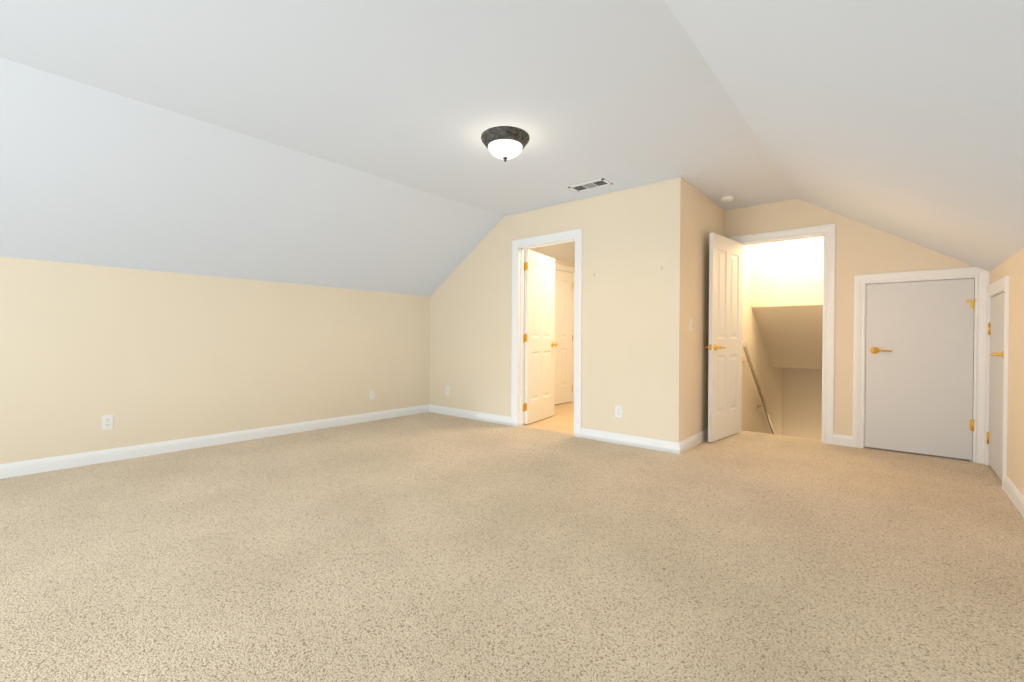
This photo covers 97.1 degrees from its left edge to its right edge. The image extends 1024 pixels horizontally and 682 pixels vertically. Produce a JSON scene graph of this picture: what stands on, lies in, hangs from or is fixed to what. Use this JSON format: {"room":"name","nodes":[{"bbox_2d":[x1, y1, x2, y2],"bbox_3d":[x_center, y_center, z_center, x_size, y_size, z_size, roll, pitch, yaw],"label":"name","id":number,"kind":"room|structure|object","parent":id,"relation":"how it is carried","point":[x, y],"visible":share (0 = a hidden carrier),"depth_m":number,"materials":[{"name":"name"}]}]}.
{"room":"empty attic room","nodes":[
{"label":"empty attic room","id":0,"kind":"room"},
{"bbox_2d":[0,257,429,463],"bbox_3d":[-3.288,0.156,3.679,0.115,1.630,6.814,1,1,40],"label":"wall","id":1,"kind":"structure","parent":0,"point":[144,356],"depth_m":4.01,"materials":[{"name":"paint"}]},
{"bbox_2d":[102,415,112,429],"bbox_3d":[-3.251,0.654,3.634,0.008,0.115,0.070,1,1,40],"label":"electrical outlet","id":2,"kind":"object","parent":1,"relation":"attached to","point":[107,421],"visible":1,"depth_m":3.63,"materials":[{"name":"white plastic"}]},
{"bbox_2d":[0,405,427,478],"bbox_3d":[-3.242,0.922,3.643,0.014,0.100,6.584,1,1,40],"label":"baseboard","id":3,"kind":"structure","parent":1,"relation":"attached to","point":[27,467],"depth_m":4.00,"materials":[{"name":"paint"}]},
{"bbox_2d":[369,390,374,399],"bbox_3d":[-1.694,0.652,5.479,0.009,0.115,0.070,1,1,40],"label":"jack","id":4,"kind":"object","parent":1,"relation":"attached to","point":[371,394],"visible":1,"depth_m":5.47,"materials":[{"name":"white plastic"}]},
{"bbox_2d":[0,57,574,295],"bbox_3d":[-1.347,-1.052,4.927,1.452,1.054,11.230,1,1,40],"label":"ceiling","id":5,"kind":"structure","parent":0,"point":[90,175],"depth_m":3.47,"materials":[{"name":"paint"}]},
{"bbox_2d":[0,0,797,215],"bbox_3d":[0.259,-1.501,3.570,2.746,0.120,11.230,1,1,40],"label":"ceiling","id":6,"kind":"structure","parent":0,"point":[423,95],"depth_m":2.52,"materials":[{"name":"paint"}]},
{"bbox_2d":[481,126,529,161],"bbox_3d":[-0.048,-1.353,3.192,0.344,0.173,0.344,1,1,40],"label":"flush-mount ceiling light","id":7,"kind":"object","parent":6,"relation":"attached to","point":[504,143],"visible":1,"depth_m":3.10,"materials":[{"name":"white glass"}]},
{"bbox_2d":[568,178,612,191],"bbox_3d":[0.725,-1.440,4.189,0.370,0.006,0.170,1,1,40],"label":"ceiling vent","id":8,"kind":"object","parent":6,"relation":"in","point":[591,185],"visible":1,"depth_m":4.18,"materials":[{"name":"white metal"}]},
{"bbox_2d":[720,195,734,201],"bbox_3d":[2.157,-1.421,4.534,0.136,0.035,0.136,1,1,40],"label":"smoke detector","id":9,"kind":"object","parent":6,"relation":"attached to","point":[729,198],"visible":1,"depth_m":4.50,"materials":[{"name":"white plastic"}]},
{"bbox_2d":[0,412,1023,681],"bbox_3d":[-0.799,1.023,2.348,6.020,0.060,8.354,1,1,40],"label":"floor","id":10,"kind":"structure","parent":0,"point":[428,546],"depth_m":2.03,"materials":[{"name":"beige carpet"}]},
{"bbox_2d":[523,402,573,434],"bbox_3d":[1.345,1.008,5.906,2.440,0.060,2.671,1,1,40],"label":"floor","id":11,"kind":"structure","parent":0,"point":[561,419],"depth_m":5.48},
{"bbox_2d":[524,260,574,402],"bbox_3d":[0.480,-0.247,6.668,0.115,2.430,2.616,1,1,40],"label":"wall","id":12,"kind":"structure","parent":0,"point":[564,263],"depth_m":6.85,"materials":[{"name":"paint"}]},
{"bbox_2d":[554,270,572,404],"bbox_3d":[0.698,-0.057,6.872,0.167,2.025,0.763,1,1,40],"label":"closet door leaf","id":13,"kind":"structure","parent":12,"relation":"in","point":[563,388],"depth_m":6.96,"materials":[{"name":"paint"}]},
{"bbox_2d":[555,263,574,401],"bbox_3d":[0.719,-0.097,6.850,0.018,2.129,0.938,1,1,40],"label":"door frame","id":14,"kind":"structure","parent":12,"relation":"attached to","point":[564,268],"depth_m":7.14,"materials":[{"name":"paint"}]},
{"bbox_2d":[430,177,684,441],"bbox_3d":[0.213,-0.262,5.106,3.390,2.480,0.115,1,1,40],"label":"wall","id":15,"kind":"structure","parent":0,"point":[633,241],"depth_m":4.44,"materials":[{"name":"paint"}]},
{"bbox_2d":[428,404,510,425],"bbox_3d":[-0.557,0.920,5.675,1.441,0.100,0.014,1,1,40],"label":"baseboard","id":16,"kind":"structure","parent":15,"relation":"attached to","point":[500,419],"depth_m":5.62,"materials":[{"name":"paint"}]},
{"bbox_2d":[524,249,556,423],"bbox_3d":[0.350,-0.049,5.548,0.167,2.025,0.753,1,0,30],"label":"door leaf","id":17,"kind":"structure","parent":15,"relation":"in","point":[539,340],"depth_m":5.49,"materials":[{"name":"paint"}]},
{"bbox_2d":[511,228,582,437],"bbox_3d":[0.396,-0.085,4.953,0.928,2.129,0.151,1,1,40],"label":"door frame","id":18,"kind":"structure","parent":15,"relation":"attached to","point":[577,234],"depth_m":5.15,"materials":[{"name":"paint"}]},
{"bbox_2d":[615,405,621,417],"bbox_3d":[1.024,0.677,4.345,0.070,0.115,0.008,1,1,40],"label":"electrical outlet","id":19,"kind":"object","parent":15,"relation":"attached to","point":[618,410],"visible":1,"depth_m":4.34,"materials":[{"name":"white plastic"}]},
{"bbox_2d":[581,428,679,453],"bbox_3d":[1.082,0.938,4.293,0.991,0.100,0.014,1,1,40],"label":"baseboard","id":20,"kind":"structure","parent":15,"relation":"attached to","point":[618,438],"depth_m":4.24,"materials":[{"name":"paint"}]},
{"bbox_2d":[683,181,724,439],"bbox_3d":[1.939,-0.250,4.612,0.115,2.480,1.355,1,1,40],"label":"wall","id":21,"kind":"structure","parent":0,"point":[704,216],"depth_m":4.32,"materials":[{"name":"paint"}]},
{"bbox_2d":[690,318,692,330],"bbox_3d":[1.664,-0.152,4.191,0.010,0.115,0.070,1,1,40],"label":"light switch","id":22,"kind":"object","parent":21,"relation":"attached to","point":[691,324],"visible":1,"depth_m":4.19,"materials":[{"name":"white plastic"}]},
{"bbox_2d":[680,428,707,453],"bbox_3d":[1.910,0.941,4.482,0.030,0.100,1.369,1,1,40],"label":"baseboard","id":23,"kind":"structure","parent":21,"relation":"attached to","point":[696,439],"depth_m":4.24,"materials":[{"name":"paint"}]},
{"bbox_2d":[742,245,782,434],"bbox_3d":[3.385,1.245,6.285,0.195,5.480,3.061,1,1,40],"label":"wall","id":24,"kind":"structure","parent":0,"point":[770,382],"depth_m":5.84,"materials":[{"name":"paint"}]},
{"bbox_2d":[742,344,774,433],"bbox_3d":[3.397,0.952,6.079,0.084,1.841,2.453,1,1,40],"label":"handrail","id":25,"kind":"object","parent":24,"relation":"attached to","point":[757,385],"depth_m":5.66,"materials":[{"name":"beige wood"}]},
{"bbox_2d":[751,237,822,306],"bbox_3d":[3.383,-0.954,5.382,0.930,1.070,0.115,1,1,40],"label":"wall","id":26,"kind":"structure","parent":0,"point":[787,273],"depth_m":5.38,"materials":[{"name":"paint"}]},
{"bbox_2d":[752,305,822,368],"bbox_3d":[4.041,-0.101,6.173,0.930,0.980,2.149,1,1,40],"label":"ceiling","id":27,"kind":"structure","parent":0,"point":[791,336],"depth_m":5.83,"materials":[{"name":"paint"}]},
{"bbox_2d":[782,368,821,439],"bbox_3d":[4.761,2.111,7.055,0.930,3.750,0.115,1,1,40],"label":"wall","id":28,"kind":"structure","parent":0,"point":[802,403],"depth_m":7.13,"materials":[{"name":"paint"}]},
{"bbox_2d":[665,0,1023,271],"bbox_3d":[1.862,-1.016,2.220,1.452,1.054,11.230,1,1,40],"label":"ceiling","id":29,"kind":"structure","parent":0,"point":[903,119],"depth_m":1.92,"materials":[{"name":"paint"}]},
{"bbox_2d":[724,199,974,435],"bbox_3d":[3.158,-0.243,4.395,2.030,2.480,0.115,1,1,40],"label":"wall","id":30,"kind":"structure","parent":0,"point":[861,248],"depth_m":4.31,"materials":[{"name":"paint"}]},
{"bbox_2d":[705,233,742,441],"bbox_3d":[2.202,-0.034,4.637,0.763,2.025,0.155,0,1,-43],"label":"door leaf","id":31,"kind":"structure","parent":30,"relation":"in","point":[725,336],"depth_m":4.58,"materials":[{"name":"paint"}]},
{"bbox_2d":[730,223,835,443],"bbox_3d":[2.791,-0.071,4.706,0.938,2.129,0.151,1,1,40],"label":"door frame","id":32,"kind":"structure","parent":30,"relation":"attached to","point":[829,230],"depth_m":4.39,"materials":[{"name":"paint"}]},
{"bbox_2d":[865,279,975,459],"bbox_3d":[3.562,0.233,3.970,0.716,1.510,0.095,1,1,40],"label":"door leaf","id":33,"kind":"structure","parent":30,"relation":"in","point":[919,368],"depth_m":3.96,"materials":[{"name":"paint"}]},
{"bbox_2d":[989,248,1023,495],"bbox_3d":[1.380,0.201,0.628,0.115,1.630,8.169,1,1,40],"label":"wall","id":34,"kind":"structure","parent":0,"point":[1012,267],"depth_m":2.86,"materials":[{"name":"paint"}]},
{"bbox_2d":[987,292,1003,480],"bbox_3d":[3.621,0.323,3.390,0.095,1.340,0.704,1,1,40],"label":"door leaf","id":35,"kind":"structure","parent":34,"relation":"in","point":[995,432],"depth_m":3.40,"materials":[{"name":"paint"}]},
{"bbox_2d":[1004,476,1023,516],"bbox_3d":[1.051,0.967,0.348,0.014,0.100,7.081,1,1,40],"label":"baseboard","id":36,"kind":"structure","parent":34,"relation":"attached to","point":[1011,490],"depth_m":2.79,"materials":[{"name":"paint"}]}
]}

